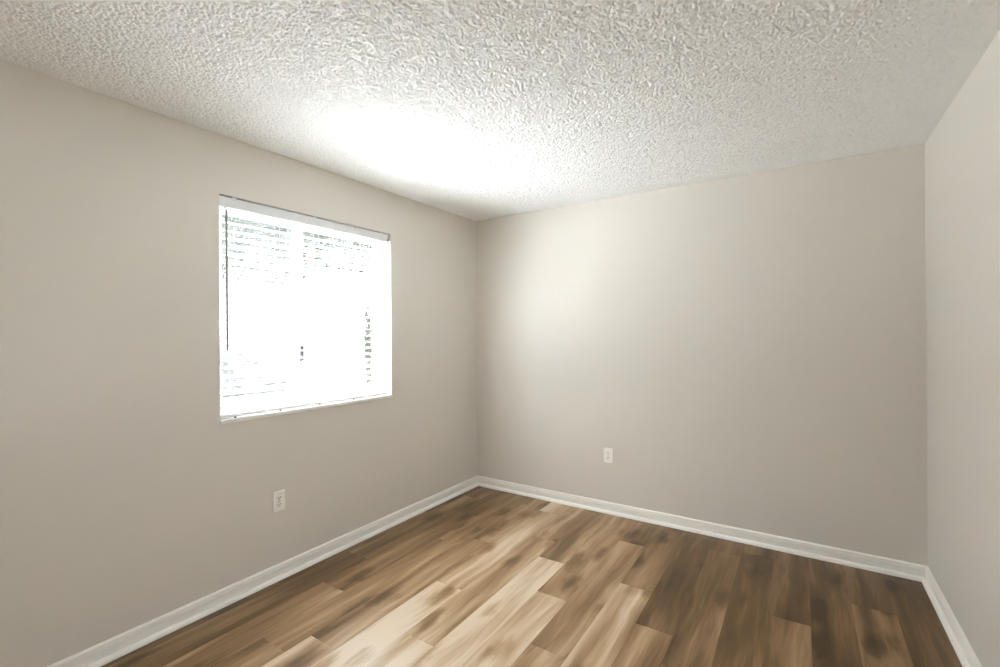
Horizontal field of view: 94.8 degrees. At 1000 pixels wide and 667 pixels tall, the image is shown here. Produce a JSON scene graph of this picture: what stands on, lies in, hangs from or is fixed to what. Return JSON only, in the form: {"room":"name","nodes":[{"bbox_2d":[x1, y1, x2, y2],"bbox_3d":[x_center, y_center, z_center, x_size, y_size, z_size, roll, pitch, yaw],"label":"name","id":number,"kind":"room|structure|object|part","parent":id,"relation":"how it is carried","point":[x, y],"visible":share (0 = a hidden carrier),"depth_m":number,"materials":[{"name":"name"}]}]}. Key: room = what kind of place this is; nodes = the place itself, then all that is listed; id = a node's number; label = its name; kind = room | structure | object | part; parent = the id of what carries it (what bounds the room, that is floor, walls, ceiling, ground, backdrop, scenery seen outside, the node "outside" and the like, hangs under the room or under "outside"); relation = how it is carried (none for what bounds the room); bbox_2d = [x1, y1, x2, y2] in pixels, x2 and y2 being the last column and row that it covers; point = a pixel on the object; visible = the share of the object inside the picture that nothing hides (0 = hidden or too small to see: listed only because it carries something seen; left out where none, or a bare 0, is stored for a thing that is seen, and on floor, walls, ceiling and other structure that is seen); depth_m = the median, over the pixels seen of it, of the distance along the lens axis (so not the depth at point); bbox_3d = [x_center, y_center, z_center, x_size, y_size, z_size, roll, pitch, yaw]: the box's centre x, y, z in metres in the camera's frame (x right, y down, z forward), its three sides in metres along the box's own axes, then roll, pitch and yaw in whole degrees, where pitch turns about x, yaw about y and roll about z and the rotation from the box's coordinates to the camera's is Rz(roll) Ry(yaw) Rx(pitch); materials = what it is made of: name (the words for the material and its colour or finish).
{"room":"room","nodes":[
{"label":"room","id":0,"kind":"room"},
{"bbox_2d":[0,60,476,666],"bbox_3d":[-1.428,0.246,2.545,0.150,2.560,4.493,0,0,33],"label":"wall","id":1,"kind":"structure","parent":0,"point":[127,502],"depth_m":2.14,"materials":[{"name":"white paint"}]},
{"bbox_2d":[47,476,477,666],"bbox_3d":[-1.344,1.363,2.495,0.032,0.084,4.193,0,0,33],"label":"baseboard","id":2,"kind":"structure","parent":1,"relation":"attached to","point":[98,655],"depth_m":2.43,"materials":[{"name":"white paint"}]},
{"bbox_2d":[273,490,284,512],"bbox_3d":[-1.268,0.963,2.636,0.010,0.115,0.072,0,0,33],"label":"duplex outlet","id":3,"kind":"object","parent":1,"relation":"attached to","point":[278,497],"visible":1,"depth_m":2.63,"materials":[{"name":"white plastic"}]},
{"bbox_2d":[219,208,392,424],"bbox_3d":[-1.186,-0.129,2.917,0.165,1.196,1.194,0,0,33],"label":"window","id":4,"kind":"structure","parent":1,"relation":"in","point":[265,403],"depth_m":2.86,"materials":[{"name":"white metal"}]},
{"bbox_3d":[-1.404,-0.137,2.687,0.022,1.106,0.497,0,0,33],"label":"fixed sash","id":5,"kind":"part","parent":4,"relation":"part of","materials":[{"name":"white metal"}]},
{"bbox_2d":[219,195,388,418],"bbox_3d":[-1.151,-0.139,2.887,0.080,1.176,1.170,0,0,33],"label":"blind","id":6,"kind":"object","parent":4,"relation":"attached to","point":[232,204],"visible":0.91,"depth_m":2.78,"materials":[{"name":"white plastic"}]},
{"bbox_3d":[-1.439,-0.119,2.467,0.054,1.094,0.001,0,0,33],"label":"ladder cord","id":7,"kind":"part","parent":6,"relation":"part of","materials":[{"name":"white fabric"}]},
{"bbox_3d":[-1.299,-0.120,2.681,0.054,1.094,0.001,0,0,33],"label":"ladder cord","id":8,"kind":"part","parent":6,"relation":"part of","materials":[{"name":"white fabric"}]},
{"bbox_3d":[-1.158,0.435,2.890,0.052,0.018,1.162,0,0,33],"label":"rail","id":9,"kind":"part","parent":6,"relation":"part of","materials":[{"name":"white plastic"}]},
{"bbox_3d":[-1.157,-0.121,2.898,0.054,1.094,0.001,0,0,33],"label":"ladder cord","id":10,"kind":"part","parent":6,"relation":"part of","materials":[{"name":"white fabric"}]},
{"bbox_3d":[-1.014,-0.122,3.117,0.054,1.094,0.001,0,0,33],"label":"ladder cord","id":11,"kind":"part","parent":6,"relation":"part of","materials":[{"name":"white fabric"}]},
{"bbox_3d":[-0.903,-0.165,3.228,0.011,1.015,0.003,0,0,33],"label":"lift cord","id":12,"kind":"part","parent":6,"relation":"part of","materials":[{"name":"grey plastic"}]},
{"bbox_3d":[-0.886,-0.152,3.255,0.011,1.040,0.003,0,0,33],"label":"lift cord","id":13,"kind":"part","parent":6,"relation":"part of","materials":[{"name":"white fabric"}]},
{"bbox_3d":[-0.875,-0.172,3.271,0.011,1.000,0.003,0,0,33],"label":"lift cord","id":14,"kind":"part","parent":6,"relation":"part of","materials":[{"name":"white fabric"}]},
{"bbox_3d":[-1.152,0.459,2.897,0.094,0.020,1.194,0,0,33],"label":"sill","id":15,"kind":"part","parent":4,"relation":"part of","materials":[{"name":"white paint"}]},
{"bbox_3d":[-1.083,-0.139,3.126,0.022,1.106,0.653,0,0,33],"label":"sliding sash","id":16,"kind":"part","parent":4,"relation":"part of","materials":[{"name":"white metal"}]},
{"bbox_2d":[0,0,999,220],"bbox_3d":[-0.078,-1.101,1.656,3.400,0.127,4.493,0,0,33],"label":"ceiling","id":17,"kind":"structure","parent":0,"point":[476,110],"depth_m":1.86,"materials":[{"name":"white paint"}]},
{"bbox_2d":[101,486,961,666],"bbox_3d":[-0.060,1.456,1.655,3.100,0.120,4.193,0,0,33],"label":"floor","id":18,"kind":"structure","parent":0,"point":[480,577],"depth_m":2.33,"materials":[{"name":"brown wood"}]},
{"bbox_2d":[476,143,927,565],"bbox_3d":[1.121,0.229,3.472,3.100,2.560,0.150,0,0,33],"label":"wall","id":19,"kind":"structure","parent":0,"point":[748,351],"depth_m":3.10,"materials":[{"name":"white paint"}]},
{"bbox_2d":[604,447,612,462],"bbox_3d":[0.840,0.945,3.563,0.072,0.115,0.010,0,0,33],"label":"duplex outlet","id":20,"kind":"object","parent":19,"relation":"attached to","point":[608,452],"visible":1,"depth_m":3.56,"materials":[{"name":"white plastic"}]},
{"bbox_2d":[477,475,926,581],"bbox_3d":[1.079,1.347,3.396,3.100,0.084,0.032,0,0,33],"label":"baseboard","id":21,"kind":"structure","parent":19,"relation":"attached to","point":[907,570],"depth_m":3.09,"materials":[{"name":"white paint"}]},
{"bbox_2d":[925,30,999,666],"bbox_3d":[1.291,0.226,0.765,0.150,2.560,4.493,0,0,33],"label":"wall","id":22,"kind":"structure","parent":0,"point":[962,152],"depth_m":1.94,"materials":[{"name":"white paint"}]},
{"bbox_2d":[922,566,981,666],"bbox_3d":[1.223,1.345,0.814,0.032,0.084,4.193,0,0,33],"label":"baseboard","id":23,"kind":"structure","parent":22,"relation":"attached to","point":[967,657],"depth_m":2.12,"materials":[{"name":"white paint"}]},
{"label":"outside","id":24,"kind":"structure","parent":0,"visible":0},
{"bbox_2d":[223,355,373,392],"bbox_3d":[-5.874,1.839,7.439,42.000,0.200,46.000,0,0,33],"label":"ground","id":25,"kind":"structure","parent":24,"point":[343,358],"depth_m":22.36,"materials":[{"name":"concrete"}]},
{"bbox_2d":[223,354,307,401],"bbox_3d":[-3.220,0.976,5.294,1.374,1.521,2.131,0,0,33],"label":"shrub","id":26,"kind":"object","parent":25,"relation":"on","point":[234,373],"visible":0.09,"depth_m":5.36,"materials":[{"name":"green plant"}]},
{"bbox_2d":[222,215,372,287],"bbox_3d":[-4.069,-1.128,7.885,3.317,5.726,5.529,0,0,33],"label":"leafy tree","id":27,"kind":"object","parent":25,"relation":"on","point":[237,252],"visible":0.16,"depth_m":7.39,"materials":[{"name":"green plant"}]},
{"bbox_2d":[363,302,372,384],"bbox_3d":[-2.180,0.598,7.608,0.201,2.233,0.197,0,0,33],"label":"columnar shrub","id":28,"kind":"object","parent":25,"relation":"on","point":[368,320],"visible":0.52,"depth_m":7.59,"materials":[{"name":"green plant"}]}
]}

